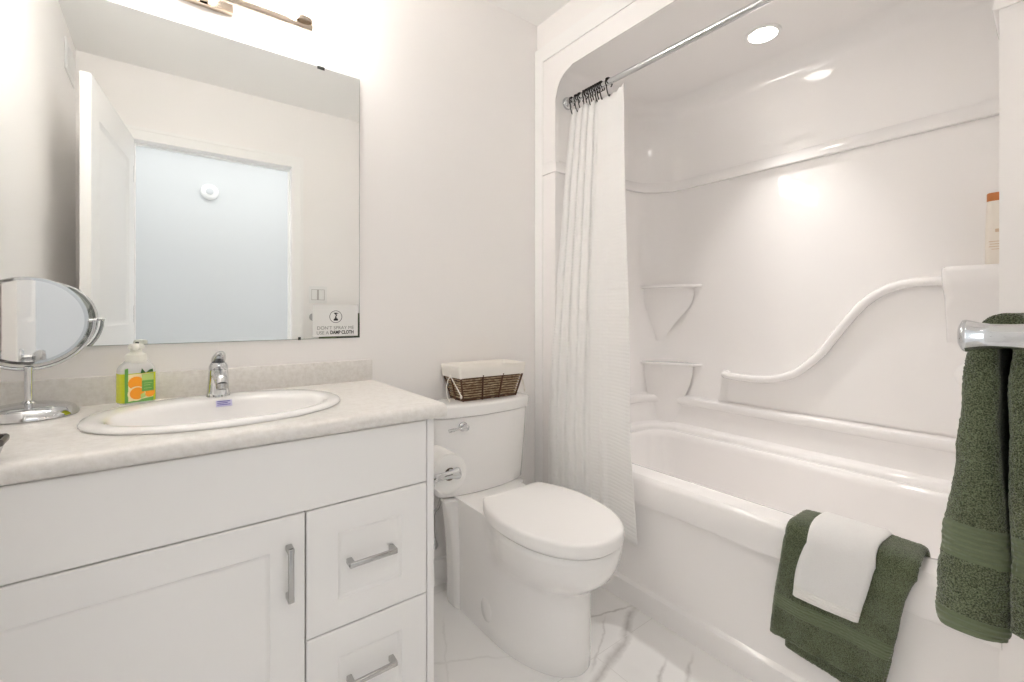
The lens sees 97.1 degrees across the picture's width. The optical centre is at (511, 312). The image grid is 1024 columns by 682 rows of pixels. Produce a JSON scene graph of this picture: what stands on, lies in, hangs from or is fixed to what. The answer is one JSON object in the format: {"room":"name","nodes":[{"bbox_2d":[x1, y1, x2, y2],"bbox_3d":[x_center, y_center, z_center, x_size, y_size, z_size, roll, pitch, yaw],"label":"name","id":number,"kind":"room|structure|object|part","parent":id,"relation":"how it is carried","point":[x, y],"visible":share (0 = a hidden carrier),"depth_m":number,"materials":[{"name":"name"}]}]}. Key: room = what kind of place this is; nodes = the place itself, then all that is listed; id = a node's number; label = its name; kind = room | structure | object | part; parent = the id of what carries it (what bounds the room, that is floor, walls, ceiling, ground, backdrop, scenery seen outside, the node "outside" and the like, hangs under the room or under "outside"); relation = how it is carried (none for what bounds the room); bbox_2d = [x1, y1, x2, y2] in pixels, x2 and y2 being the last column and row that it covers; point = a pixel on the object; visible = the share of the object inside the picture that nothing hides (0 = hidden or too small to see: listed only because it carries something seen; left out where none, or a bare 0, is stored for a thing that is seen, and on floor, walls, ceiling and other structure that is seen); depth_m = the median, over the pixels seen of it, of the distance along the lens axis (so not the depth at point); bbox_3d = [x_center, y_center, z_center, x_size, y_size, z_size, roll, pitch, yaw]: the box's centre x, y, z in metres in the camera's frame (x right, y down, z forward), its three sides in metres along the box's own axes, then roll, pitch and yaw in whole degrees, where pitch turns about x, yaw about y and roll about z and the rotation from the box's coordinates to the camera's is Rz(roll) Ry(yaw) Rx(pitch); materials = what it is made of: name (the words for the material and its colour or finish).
{"room":"bathroom","nodes":[
{"label":"bathroom","id":0,"kind":"room"},
{"bbox_2d":[0,0,536,558],"bbox_3d":[-0.287,-0.137,1.918,2.834,2.473,0.100,0,0,-37],"label":"wall","id":1,"kind":"structure","parent":0,"point":[447,87],"depth_m":1.81,"materials":[{"name":"white paint"}]},
{"bbox_2d":[0,0,359,346],"bbox_3d":[-0.927,-0.381,1.362,0.936,0.943,0.008,0,0,-37],"label":"wall mirror","id":2,"kind":"object","parent":1,"relation":"attached to","point":[188,184],"visible":0.85,"depth_m":1.31,"materials":[{"name":"grey mirror"}]},
{"bbox_2d":[312,305,357,336],"bbox_3d":[-0.621,0.026,1.592,0.154,0.111,0.001,0,0,-37],"label":"sign","id":3,"kind":"object","parent":2,"relation":"attached to","point":[327,320],"visible":1,"depth_m":1.59,"materials":[{"name":"white paper"}]},
{"bbox_2d":[0,359,371,405],"bbox_3d":[-0.907,0.208,1.370,0.981,0.076,0.019,0,0,-37],"label":"backsplash","id":4,"kind":"structure","parent":1,"relation":"attached to","point":[93,390],"depth_m":1.33,"materials":[{"name":"laminate"}]},
{"bbox_2d":[184,0,318,31],"bbox_3d":[-0.891,-0.987,1.308,0.617,0.152,0.138,0,0,-37],"label":"vanity light","id":5,"kind":"object","parent":1,"relation":"attached to","point":[305,13],"visible":1,"depth_m":1.41,"materials":[{"name":"beige metal"}]},
{"bbox_3d":[-0.665,-1.002,1.448,0.088,0.120,0.088,0,0,-37],"label":"lamp shade","id":6,"kind":"part","parent":5,"relation":"part of","materials":[{"name":"white glass"}]},
{"bbox_2d":[434,498,440,549],"bbox_3d":[-0.314,0.821,1.798,0.070,0.234,0.055,0,0,39],"label":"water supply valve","id":7,"kind":"object","parent":1,"relation":"attached to","point":[436,509],"visible":0.45,"depth_m":1.77,"materials":[{"name":"silver metal"}]},
{"bbox_2d":[434,555,446,585],"bbox_3d":[-0.220,1.050,1.897,0.809,0.100,0.014,0,0,-37],"label":"baseboard","id":8,"kind":"structure","parent":1,"relation":"attached to","point":[440,564],"depth_m":1.83,"materials":[{"name":"white paint"}]},
{"bbox_2d":[486,0,570,25],"bbox_3d":[0.218,-1.413,1.241,2.850,0.080,1.890,0,0,-37],"label":"ceiling","id":9,"kind":"structure","parent":0,"point":[535,12],"depth_m":2.03,"materials":[{"name":"white paint"}]},
{"bbox_2d":[537,0,606,49],"bbox_3d":[0.987,-0.137,1.806,0.942,2.473,1.620,0,0,-37],"label":"wall","id":10,"kind":"structure","parent":0,"point":[573,11],"depth_m":2.02,"materials":[{"name":"white paint"}]},
{"bbox_2d":[535,0,635,481],"bbox_3d":[0.606,-0.072,1.516,0.020,2.344,1.619,0,0,-37],"label":"trim","id":11,"kind":"structure","parent":10,"relation":"attached to","point":[608,9],"depth_m":2.12,"materials":[{"name":"white paint"}]},
{"bbox_2d":[434,582,752,681],"bbox_3d":[0.072,1.140,0.401,5.800,0.080,3.050,0,0,-37],"label":"floor","id":12,"kind":"structure","parent":0,"point":[628,645],"depth_m":1.46,"materials":[{"name":"tile"}]},
{"bbox_2d":[0,418,433,681],"bbox_3d":[-0.743,0.691,1.129,0.950,0.819,0.571,0,0,-37],"label":"vanity cabinet","id":13,"kind":"object","parent":12,"relation":"on","point":[311,559],"visible":0.98,"depth_m":0.94,"materials":[{"name":"white wood"}]},
{"bbox_3d":[-0.714,0.735,0.842,0.608,0.570,0.019,0,0,-37],"label":"door","id":14,"kind":"part","parent":13,"relation":"part of","materials":[{"name":"white wood"}]},
{"bbox_2d":[0,359,446,485],"bbox_3d":[-0.738,0.225,1.148,0.981,0.110,0.577,0,0,-37],"label":"countertop","id":15,"kind":"structure","parent":13,"relation":"on","point":[39,450],"depth_m":1.07,"materials":[{"name":"laminate"}]},
{"bbox_2d":[0,433,9,452],"bbox_3d":[-0.898,0.226,0.721,0.124,0.037,0.060,0,0,-40],"label":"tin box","id":16,"kind":"object","parent":15,"relation":"on","point":[4,438],"visible":1,"depth_m":0.76,"materials":[{"name":"grey metal"}]},
{"bbox_2d":[0,277,96,424],"bbox_3d":[-1.141,0.080,1.067,0.176,0.330,0.176,0,0,1],"label":"makeup mirror","id":17,"kind":"object","parent":15,"relation":"on","point":[42,320],"visible":1,"depth_m":1.06,"materials":[{"name":"silver metal"}]},
{"bbox_3d":[-1.141,0.170,1.067,0.017,0.090,0.017,0,0,-44],"label":"stem","id":18,"kind":"part","parent":17,"relation":"part of","materials":[{"name":"silver metal"}]},
{"bbox_3d":[-1.133,0.019,1.059,0.194,0.194,0.004,0,0,-44],"label":"glass","id":19,"kind":"part","parent":17,"relation":"part of","materials":[{"name":"white mirror"}]},
{"bbox_3d":[-1.141,0.018,1.067,0.208,0.208,0.028,0,0,-44],"label":"frame","id":20,"kind":"part","parent":17,"relation":"part of","materials":[{"name":"silver metal"}]},
{"bbox_2d":[77,389,339,434],"bbox_3d":[-0.724,0.306,1.145,0.546,0.150,0.432,0,0,-37],"label":"sink","id":21,"kind":"object","parent":15,"relation":"in","point":[198,412],"visible":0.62,"depth_m":1.16,"materials":[{"name":"white ceramic"}]},
{"bbox_2d":[116,343,155,404],"bbox_3d":[-0.974,0.156,1.174,0.060,0.154,0.075,0,0,33],"label":"soap bottle","id":22,"kind":"object","parent":21,"relation":"on","point":[136,376],"visible":1,"depth_m":1.16,"materials":[{"name":"white plastic"}]},
{"bbox_3d":[-0.958,0.192,1.166,0.001,0.070,0.052,0,0,33],"label":"fruit panel","id":23,"kind":"part","parent":22,"relation":"part of","materials":[{"name":"paper"}]},
{"bbox_3d":[-0.949,0.189,1.178,0.001,0.028,0.025,0,0,33],"label":"text panel","id":24,"kind":"part","parent":22,"relation":"part of","materials":[{"name":"green paper"}]},
{"bbox_3d":[-0.949,0.172,1.178,0.001,0.030,0.025,0,0,32],"label":"name panel","id":25,"kind":"part","parent":22,"relation":"part of","materials":[{"name":"green paper"}]},
{"bbox_2d":[206,351,229,397],"bbox_3d":[-0.796,0.167,1.230,0.057,0.130,0.148,0,0,-37],"label":"faucet","id":26,"kind":"object","parent":15,"relation":"on","point":[218,378],"visible":1,"depth_m":1.24,"materials":[{"name":"silver metal"}]},
{"bbox_3d":[-0.803,0.128,1.241,0.035,0.052,0.084,0,0,-37],"label":"lever","id":27,"kind":"part","parent":26,"relation":"part of","materials":[{"name":"silver metal"}]},
{"bbox_3d":[-0.786,0.172,1.218,0.038,0.050,0.113,0,0,-37],"label":"spout","id":28,"kind":"part","parent":26,"relation":"part of","materials":[{"name":"silver metal"}]},
{"bbox_3d":[-0.484,0.569,0.987,0.013,0.117,0.031,0,0,-37],"label":"handle","id":29,"kind":"part","parent":13,"relation":"part of","materials":[{"name":"silver metal"}]},
{"bbox_3d":[-0.351,0.882,1.118,0.297,0.276,0.019,0,0,-37],"label":"drawer","id":30,"kind":"part","parent":13,"relation":"part of","materials":[{"name":"white wood"}]},
{"bbox_3d":[-0.351,0.595,1.118,0.297,0.290,0.019,0,0,-37],"label":"drawer","id":31,"kind":"part","parent":13,"relation":"part of","materials":[{"name":"white wood"}]},
{"bbox_3d":[-0.338,0.869,1.098,0.117,0.013,0.031,0,0,-37],"label":"handle","id":32,"kind":"part","parent":13,"relation":"part of","materials":[{"name":"silver metal"}]},
{"bbox_3d":[-0.338,0.590,1.098,0.117,0.013,0.031,0,0,-37],"label":"handle","id":33,"kind":"part","parent":13,"relation":"part of","materials":[{"name":"silver metal"}]},
{"bbox_2d":[434,467,461,486],"bbox_3d":[-0.238,0.454,1.326,0.090,0.044,0.216,0,0,-37],"label":"toilet paper holder","id":34,"kind":"object","parent":13,"relation":"attached to","point":[455,473],"visible":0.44,"depth_m":1.26,"materials":[{"name":"silver metal"}]},
{"bbox_2d":[434,445,465,493],"bbox_3d":[-0.211,0.461,1.338,0.114,0.114,0.108,0,0,-37],"label":"toilet paper roll","id":35,"kind":"object","parent":34,"relation":"hanging from","point":[444,459],"visible":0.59,"depth_m":1.30,"materials":[{"name":"white paper"}]},
{"bbox_2d":[433,392,623,677],"bbox_3d":[0.048,0.722,1.598,0.458,0.756,0.779,0,0,-37],"label":"toilet","id":36,"kind":"object","parent":12,"relation":"on","point":[525,563],"visible":0.99,"depth_m":1.47,"materials":[{"name":"white ceramic"}]},
{"bbox_3d":[-0.200,0.430,1.669,0.074,0.015,0.013,0,0,-35],"label":"lever arm","id":37,"kind":"part","parent":36,"relation":"part of","materials":[{"name":"silver metal"}]},
{"bbox_3d":[-0.179,0.429,1.701,0.036,0.036,0.036,0,0,-37],"label":"flush lever","id":38,"kind":"part","parent":36,"relation":"part of","materials":[{"name":"silver metal"}]},
{"bbox_3d":[-0.136,0.547,1.840,0.438,0.310,0.171,0,0,-37],"label":"tank","id":39,"kind":"part","parent":36,"relation":"part of","materials":[{"name":"white ceramic"}]},
{"bbox_3d":[-0.133,0.368,1.835,0.458,0.049,0.182,0,0,-37],"label":"tank lid","id":40,"kind":"part","parent":36,"relation":"part of","materials":[{"name":"white ceramic"}]},
{"bbox_2d":[441,359,525,401],"bbox_3d":[-0.116,0.274,1.867,0.376,0.141,0.165,0,0,-36],"label":"wicker basket","id":41,"kind":"object","parent":36,"relation":"on","point":[481,379],"visible":1,"depth_m":1.81,"materials":[{"name":"brown wicker"}]},
{"bbox_3d":[0.141,0.666,1.475,0.366,0.039,0.471,0,0,-37],"label":"lid","id":42,"kind":"part","parent":36,"relation":"part of","materials":[{"name":"white plastic"}]},
{"bbox_3d":[0.145,0.690,1.471,0.342,0.012,0.434,0,0,-37],"label":"seat","id":43,"kind":"part","parent":36,"relation":"part of","materials":[{"name":"white plastic"}]},
{"bbox_2d":[542,0,1023,681],"bbox_3d":[0.899,-0.037,1.726,0.758,2.274,1.530,0,0,-37],"label":"shower","id":44,"kind":"object","parent":12,"relation":"on","point":[806,205],"visible":0.83,"depth_m":1.74,"materials":[{"name":"white plastic"}]},
{"bbox_2d":[562,0,773,109],"bbox_3d":[0.673,-0.968,1.544,0.056,0.056,1.382,0,0,-37],"label":"shower curtain rod","id":45,"kind":"object","parent":44,"relation":"attached to","point":[756,4],"visible":0.93,"depth_m":1.63,"materials":[{"name":"silver metal"}]},
{"bbox_2d":[598,80,604,99],"bbox_3d":[0.382,-0.948,1.925,0.040,0.080,0.008,0,0,-35],"label":"curtain ring","id":46,"kind":"object","parent":45,"relation":"hanging from","point":[601,80],"visible":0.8,"depth_m":1.92,"materials":[{"name":"black metal"}]},
{"bbox_2d":[605,77,612,95],"bbox_3d":[0.405,-0.948,1.895,0.040,0.080,0.008,0,0,-25],"label":"curtain ring","id":47,"kind":"object","parent":45,"relation":"hanging from","point":[606,78],"visible":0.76,"depth_m":1.89,"materials":[{"name":"black metal"}]},
{"bbox_3d":[0.323,-0.948,2.003,0.040,0.080,0.008,0,0,-42],"label":"curtain ring","id":48,"kind":"object","parent":45,"relation":"hanging from","visible":0},
{"bbox_2d":[548,83,636,545],"bbox_3d":[0.355,-0.042,1.861,0.149,1.760,0.500,0,0,-37],"label":"shower curtain","id":49,"kind":"object","parent":48,"relation":"hanging from","point":[589,432],"visible":0.97,"depth_m":1.86,"materials":[{"name":"white fabric"}]},
{"bbox_2d":[641,361,701,421],"bbox_3d":[0.817,0.420,2.338,0.134,0.330,0.287,0,0,-37],"label":"corner shelf","id":50,"kind":"object","parent":44,"relation":"attached to","point":[671,391],"depth_m":2.34,"materials":[{"name":"white plastic"}]},
{"bbox_2d":[641,284,701,339],"bbox_3d":[0.817,0.000,2.338,0.134,0.290,0.287,0,0,-37],"label":"corner shelf","id":51,"kind":"object","parent":44,"relation":"attached to","point":[668,311],"depth_m":2.35,"materials":[{"name":"white plastic"}]},
{"bbox_2d":[744,23,781,44],"bbox_3d":[0.978,-1.084,1.762,0.128,0.008,0.128,0,0,-37],"label":"recessed light","id":52,"kind":"object","parent":44,"relation":"attached to","point":[764,33],"visible":1,"depth_m":1.75,"materials":[{"name":"white plastic"}]},
{"bbox_3d":[0.896,-0.667,1.724,0.750,0.058,1.518,0,0,-37],"label":"wall moulding","id":53,"kind":"part","parent":44,"relation":"part of","materials":[{"name":"white plastic"}]},
{"bbox_2d":[631,429,948,563],"bbox_3d":[0.912,0.790,1.724,0.660,0.380,1.390,0,0,-37],"label":"bathtub","id":54,"kind":"object","parent":44,"relation":"in","point":[781,484],"depth_m":1.81,"materials":[{"name":"white ceramic"}]},
{"bbox_3d":[1.297,0.163,1.801,0.022,0.526,0.896,0,0,-37],"label":"raised panel","id":55,"kind":"part","parent":44,"relation":"part of","materials":[{"name":"white plastic"}]},
{"bbox_2d":[770,509,930,681],"bbox_3d":[0.897,0.762,1.210,0.188,0.386,0.320,0,0,-37],"label":"towel","id":56,"kind":"object","parent":44,"relation":"hanging from","point":[847,650],"visible":0.66,"depth_m":1.14,"materials":[{"name":"green fabric"}]},
{"bbox_2d":[793,512,892,622],"bbox_3d":[0.875,0.665,1.200,0.164,0.206,0.185,0,0,-37],"label":"cloth","id":57,"kind":"object","parent":56,"relation":"on","point":[836,566],"visible":1,"depth_m":1.16,"materials":[{"name":"white fabric"}]},
{"bbox_3d":[1.516,0.210,1.483,0.020,0.100,0.100,0,0,-37],"label":"soap dish","id":58,"kind":"part","parent":44,"relation":"part of","materials":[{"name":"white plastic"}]},
{"bbox_2d":[985,192,998,263],"bbox_3d":[1.525,-0.265,1.418,0.042,0.225,0.056,0,0,-37],"label":"shampoo bottle","id":59,"kind":"object","parent":44,"relation":"on","point":[992,209],"visible":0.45,"depth_m":1.42,"materials":[{"name":"white plastic"}]},
{"bbox_3d":[0.797,-0.136,0.575,2.734,2.473,0.110,0,0,-37],"label":"wall","id":60,"kind":"structure","parent":0,"visible":0},
{"bbox_2d":[957,320,1023,351],"bbox_3d":[0.774,0.028,0.679,0.538,0.052,0.082,0,0,-37],"label":"towel bar","id":61,"kind":"object","parent":60,"relation":"attached to","point":[971,335],"visible":0.87,"depth_m":0.53,"materials":[{"name":"silver metal"}]},
{"bbox_2d":[935,313,1023,642],"bbox_3d":[0.730,0.206,0.665,0.353,0.413,0.108,0,0,-37],"label":"towel","id":62,"kind":"object","parent":61,"relation":"hanging from","point":[980,590],"visible":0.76,"depth_m":0.57,"materials":[{"name":"green fabric"}]}
]}

